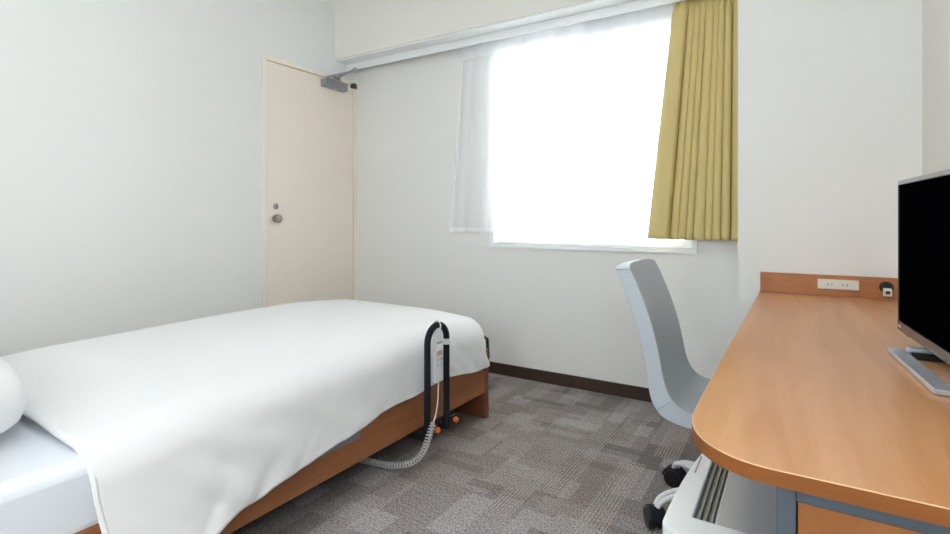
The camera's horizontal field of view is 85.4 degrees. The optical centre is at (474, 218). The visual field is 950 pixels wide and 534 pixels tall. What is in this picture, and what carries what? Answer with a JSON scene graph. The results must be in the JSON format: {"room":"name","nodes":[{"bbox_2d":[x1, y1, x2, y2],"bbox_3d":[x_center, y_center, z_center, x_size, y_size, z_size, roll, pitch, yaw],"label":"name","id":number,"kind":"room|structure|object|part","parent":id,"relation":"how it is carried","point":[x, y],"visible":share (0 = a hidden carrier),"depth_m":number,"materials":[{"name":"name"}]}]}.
{"room":"hotel room","nodes":[
{"label":"hotel room","id":0,"kind":"room"},
{"bbox_2d":[0,0,355,356],"bbox_3d":[-2.085,-0.340,2.277,0.150,2.680,4.550,0,0,32],"label":"wall","id":1,"kind":"structure","parent":0,"point":[131,130],"depth_m":2.65,"materials":[{"name":"white paint"}]},
{"bbox_2d":[262,54,356,307],"bbox_3d":[-1.065,-0.030,3.596,0.381,2.060,0.830,0,0,32],"label":"door","id":2,"kind":"structure","parent":1,"relation":"in","point":[309,116],"depth_m":3.60,"materials":[{"name":"white"}]},
{"bbox_3d":[-1.292,-0.003,3.369,0.041,0.055,0.055,0,0,32],"label":"knob","id":3,"kind":"part","parent":2,"relation":"part of","materials":[{"name":"silver metal"}]},
{"bbox_3d":[-0.956,-1.031,3.661,0.249,0.034,0.016,0,0,22],"label":"closer arm","id":4,"kind":"part","parent":2,"relation":"part of","materials":[{"name":"grey paint"}]},
{"bbox_2d":[230,373,701,533],"bbox_3d":[-0.628,1.050,1.366,3.586,0.100,4.550,0,0,32],"label":"floor","id":5,"kind":"structure","parent":0,"point":[545,458],"depth_m":1.99,"materials":[{"name":"carpet"}]},
{"bbox_2d":[74,335,489,533],"bbox_3d":[-0.931,0.600,1.996,1.105,0.800,2.268,0,0,32],"label":"bed","id":6,"kind":"object","parent":5,"relation":"on","point":[468,392],"visible":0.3,"depth_m":1.91,"materials":[{"name":"brown wood"}]},
{"bbox_2d":[0,414,97,533],"bbox_3d":[-0.939,0.621,1.952,0.987,0.174,2.095,0,0,32],"label":"mattress","id":7,"kind":"object","parent":6,"relation":"on","point":[45,487],"visible":0.02,"depth_m":1.11,"materials":[{"name":"white fabric"}]},
{"bbox_2d":[0,358,28,433],"bbox_3d":[-1.412,0.426,1.222,0.640,0.204,0.430,0,0,35],"label":"pillow","id":8,"kind":"object","parent":7,"relation":"on","point":[14,399],"visible":1,"depth_m":1.19,"materials":[{"name":"white fabric"}]},
{"bbox_2d":[0,299,489,533],"bbox_3d":[-0.811,0.646,2.160,1.129,0.405,1.794,0,0,32],"label":"duvet","id":9,"kind":"object","parent":7,"relation":"on","point":[179,427],"visible":0.94,"depth_m":1.56,"materials":[{"name":"white fabric"}]},
{"bbox_3d":[-0.461,0.741,1.759,0.003,0.081,0.193,0,0,32],"label":"instruction plate","id":10,"kind":"part","parent":6,"relation":"part of","materials":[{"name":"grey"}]},
{"bbox_2d":[406,322,458,440],"bbox_3d":[-0.184,0.660,2.171,0.151,0.472,0.204,0,0,32],"label":"grab rail","id":11,"kind":"object","parent":6,"relation":"attached to","point":[448,420],"visible":0.92,"depth_m":2.11,"materials":[{"name":"black plastic"}]},
{"bbox_2d":[358,320,442,468],"bbox_3d":[-0.400,0.707,2.112,0.522,0.579,0.130,0,0,7],"label":"remote control","id":12,"kind":"object","parent":11,"relation":"hanging from","point":[437,372],"visible":0.74,"depth_m":2.09,"materials":[{"name":"white plastic"}]},
{"bbox_3d":[-0.412,0.905,2.104,0.511,0.183,0.084,0,0,15],"label":"coiled cord","id":13,"kind":"part","parent":12,"relation":"part of","materials":[{"name":"grey plastic"}]},
{"bbox_3d":[-0.158,0.742,2.102,0.007,0.159,0.066,0,0,17],"label":"plain cord","id":14,"kind":"part","parent":12,"relation":"part of","materials":[{"name":"white plastic"}]},
{"bbox_3d":[-0.243,0.883,2.118,0.106,0.026,0.040,0,0,32],"label":"clamp arm","id":15,"kind":"part","parent":11,"relation":"part of","materials":[{"name":"black plastic"}]},
{"bbox_3d":[-0.173,0.883,2.231,0.106,0.026,0.040,0,0,32],"label":"clamp arm","id":16,"kind":"part","parent":11,"relation":"part of","materials":[{"name":"black plastic"}]},
{"bbox_3d":[-0.152,0.860,2.096,0.019,0.024,0.024,0,0,32],"label":"orange knob","id":17,"kind":"part","parent":11,"relation":"part of","materials":[{"name":"orange plastic"}]},
{"bbox_2d":[615,259,710,528],"bbox_3d":[0.837,0.574,1.692,0.649,0.851,0.591,0,0,32],"label":"office chair","id":18,"kind":"object","parent":5,"relation":"on","point":[676,389],"visible":0.48,"depth_m":1.71,"materials":[{"name":"grey plastic"}]},
{"bbox_3d":[0.793,0.393,1.709,0.557,0.490,0.404,0,0,32],"label":"shell seat","id":19,"kind":"part","parent":18,"relation":"part of","materials":[{"name":"grey plastic"}]},
{"bbox_3d":[0.695,0.913,1.676,0.229,0.070,0.052,0,0,-4],"label":"arm","id":20,"kind":"part","parent":18,"relation":"part of","materials":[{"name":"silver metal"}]},
{"bbox_3d":[0.791,0.913,1.829,0.052,0.070,0.229,0,0,-22],"label":"arm","id":21,"kind":"part","parent":18,"relation":"part of","materials":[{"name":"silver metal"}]},
{"bbox_2d":[662,453,775,533],"bbox_3d":[0.546,0.775,1.103,0.183,0.451,0.551,0,0,32],"label":"air purifier","id":22,"kind":"object","parent":5,"relation":"on","point":[711,498],"visible":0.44,"depth_m":1.00,"materials":[{"name":"white plastic"}]},
{"bbox_3d":[0.590,0.566,1.093,0.096,0.025,0.439,0,0,32],"label":"satin panel","id":23,"kind":"part","parent":22,"relation":"part of","materials":[{"name":"silver metal"}]},
{"bbox_2d":[692,272,949,533],"bbox_3d":[0.943,0.610,1.275,0.522,0.781,1.736,0,0,32],"label":"desk","id":24,"kind":"object","parent":5,"relation":"on","point":[808,400],"visible":0.84,"depth_m":0.78,"materials":[{"name":"brown wood"}]},
{"bbox_2d":[760,272,897,299],"bbox_3d":[1.402,0.260,2.001,0.513,0.081,0.018,0,0,32],"label":"backsplash","id":25,"kind":"structure","parent":24,"relation":"attached to","point":[793,283],"depth_m":2.03,"materials":[{"name":"brown wood"}]},
{"bbox_2d":[817,279,858,290],"bbox_3d":[1.399,0.253,1.985,0.132,0.038,0.013,0,0,32],"label":"power outlet","id":26,"kind":"object","parent":24,"relation":"on","point":[853,285],"visible":1,"depth_m":1.98,"materials":[{"name":"white plastic"}]},
{"bbox_2d":[824,281,835,286],"bbox_3d":[1.374,0.253,1.994,0.036,0.022,0.002,0,0,32],"label":"socket","id":27,"kind":"object","parent":26,"relation":"attached to","point":[826,283],"depth_m":1.99,"materials":[{"name":"white plastic"}]},
{"bbox_2d":[839,282,850,287],"bbox_3d":[1.415,0.253,1.969,0.036,0.022,0.002,0,0,32],"label":"socket","id":28,"kind":"object","parent":26,"relation":"attached to","point":[841,284],"depth_m":1.97,"materials":[{"name":"white plastic"}]},
{"bbox_3d":[0.561,0.647,0.559,0.358,0.582,0.013,0,0,32],"label":"wood panel","id":29,"kind":"part","parent":24,"relation":"part of","materials":[{"name":"brown wood"}]},
{"bbox_3d":[0.686,0.650,0.758,0.406,0.660,0.488,0,0,32],"label":"cabinet frame","id":30,"kind":"part","parent":24,"relation":"part of","materials":[{"name":"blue metal"}]},
{"bbox_2d":[879,281,893,296],"bbox_3d":[1.519,0.258,1.900,0.042,0.052,0.029,0,0,32],"label":"port","id":31,"kind":"object","parent":24,"relation":"on","point":[885,287],"visible":1,"depth_m":1.90,"materials":[{"name":"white plastic"}]},
{"bbox_2d":[887,169,949,395],"bbox_3d":[0.932,0.103,0.977,0.175,0.392,0.600,0,0,27],"label":"television","id":32,"kind":"object","parent":24,"relation":"on","point":[923,200],"visible":1,"depth_m":1.07,"materials":[{"name":"black plastic"}]},
{"bbox_2d":[356,47,737,387],"bbox_3d":[0.588,-0.340,3.170,3.436,2.680,0.200,0,0,32],"label":"wall","id":33,"kind":"structure","parent":0,"point":[569,312],"depth_m":3.40,"materials":[{"name":"white paint"}]},
{"bbox_2d":[335,0,593,59],"bbox_3d":[0.159,-1.429,3.191,2.687,0.503,0.220,0,0,32],"label":"soffit","id":34,"kind":"object","parent":33,"relation":"attached to","point":[361,26],"depth_m":3.42,"materials":[{"name":"white paint"}]},
{"bbox_2d":[336,0,684,71],"bbox_3d":[0.162,-1.147,3.195,2.687,0.060,0.209,0,0,32],"label":"curtain rail","id":35,"kind":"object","parent":33,"relation":"attached to","point":[596,9],"depth_m":3.13,"materials":[{"name":"white metal"}]},
{"bbox_2d":[488,361,651,401],"bbox_3d":[0.220,0.964,3.278,2.677,0.072,0.009,0,0,32],"label":"baseboard","id":36,"kind":"structure","parent":33,"relation":"attached to","point":[583,383],"depth_m":3.05,"materials":[{"name":"brown wood"}]},
{"bbox_2d":[489,233,696,253],"bbox_3d":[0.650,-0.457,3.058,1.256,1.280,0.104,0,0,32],"label":"windowsill","id":37,"kind":"structure","parent":33,"relation":"in","point":[585,241],"depth_m":2.99,"materials":[{"name":"white"}]},
{"bbox_3d":[0.420,-0.458,3.225,0.628,1.231,0.024,0,0,32],"label":"sash","id":38,"kind":"part","parent":37,"relation":"part of","materials":[{"name":"white"}]},
{"bbox_3d":[0.889,-0.458,2.896,0.618,1.231,0.024,0,0,32],"label":"sash","id":39,"kind":"part","parent":37,"relation":"part of","materials":[{"name":"white"}]},
{"bbox_3d":[0.199,-1.160,3.241,2.662,0.011,0.063,0,0,32],"label":"rail","id":40,"kind":"object","parent":33,"relation":"attached to","visible":0},
{"bbox_2d":[450,20,594,233],"bbox_3d":[0.259,-0.531,3.210,1.009,1.238,0.021,0,0,32],"label":"sheer curtain","id":41,"kind":"object","parent":40,"relation":"hanging from","point":[525,156],"visible":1,"depth_m":3.16,"materials":[{"name":"white fabric"}]},
{"bbox_2d":[591,3,673,237],"bbox_3d":[0.985,-0.523,2.776,0.756,1.254,0.010,0,0,32],"label":"sheer curtain","id":42,"kind":"object","parent":40,"relation":"hanging from","point":[631,48],"visible":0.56,"depth_m":2.86,"materials":[{"name":"white fabric"}]},
{"bbox_2d":[647,0,737,240],"bbox_3d":[1.113,-0.523,2.647,0.449,1.261,0.049,0,0,32],"label":"curtain","id":43,"kind":"object","parent":40,"relation":"hanging from","point":[695,191],"visible":0.95,"depth_m":2.61,"materials":[{"name":"yellow fabric"}]},
{"bbox_2d":[738,0,921,328],"bbox_3d":[1.555,-0.340,2.183,0.749,2.680,0.450,0,0,32],"label":"wall","id":44,"kind":"structure","parent":0,"point":[830,91],"depth_m":2.03,"materials":[{"name":"white paint"}]},
{"bbox_2d":[922,0,949,174],"bbox_3d":[0.656,-0.340,0.180,0.150,2.680,3.900,0,0,32],"label":"wall","id":45,"kind":"structure","parent":0,"point":[935,13],"depth_m":1.71,"materials":[{"name":"white paint"}]}
]}

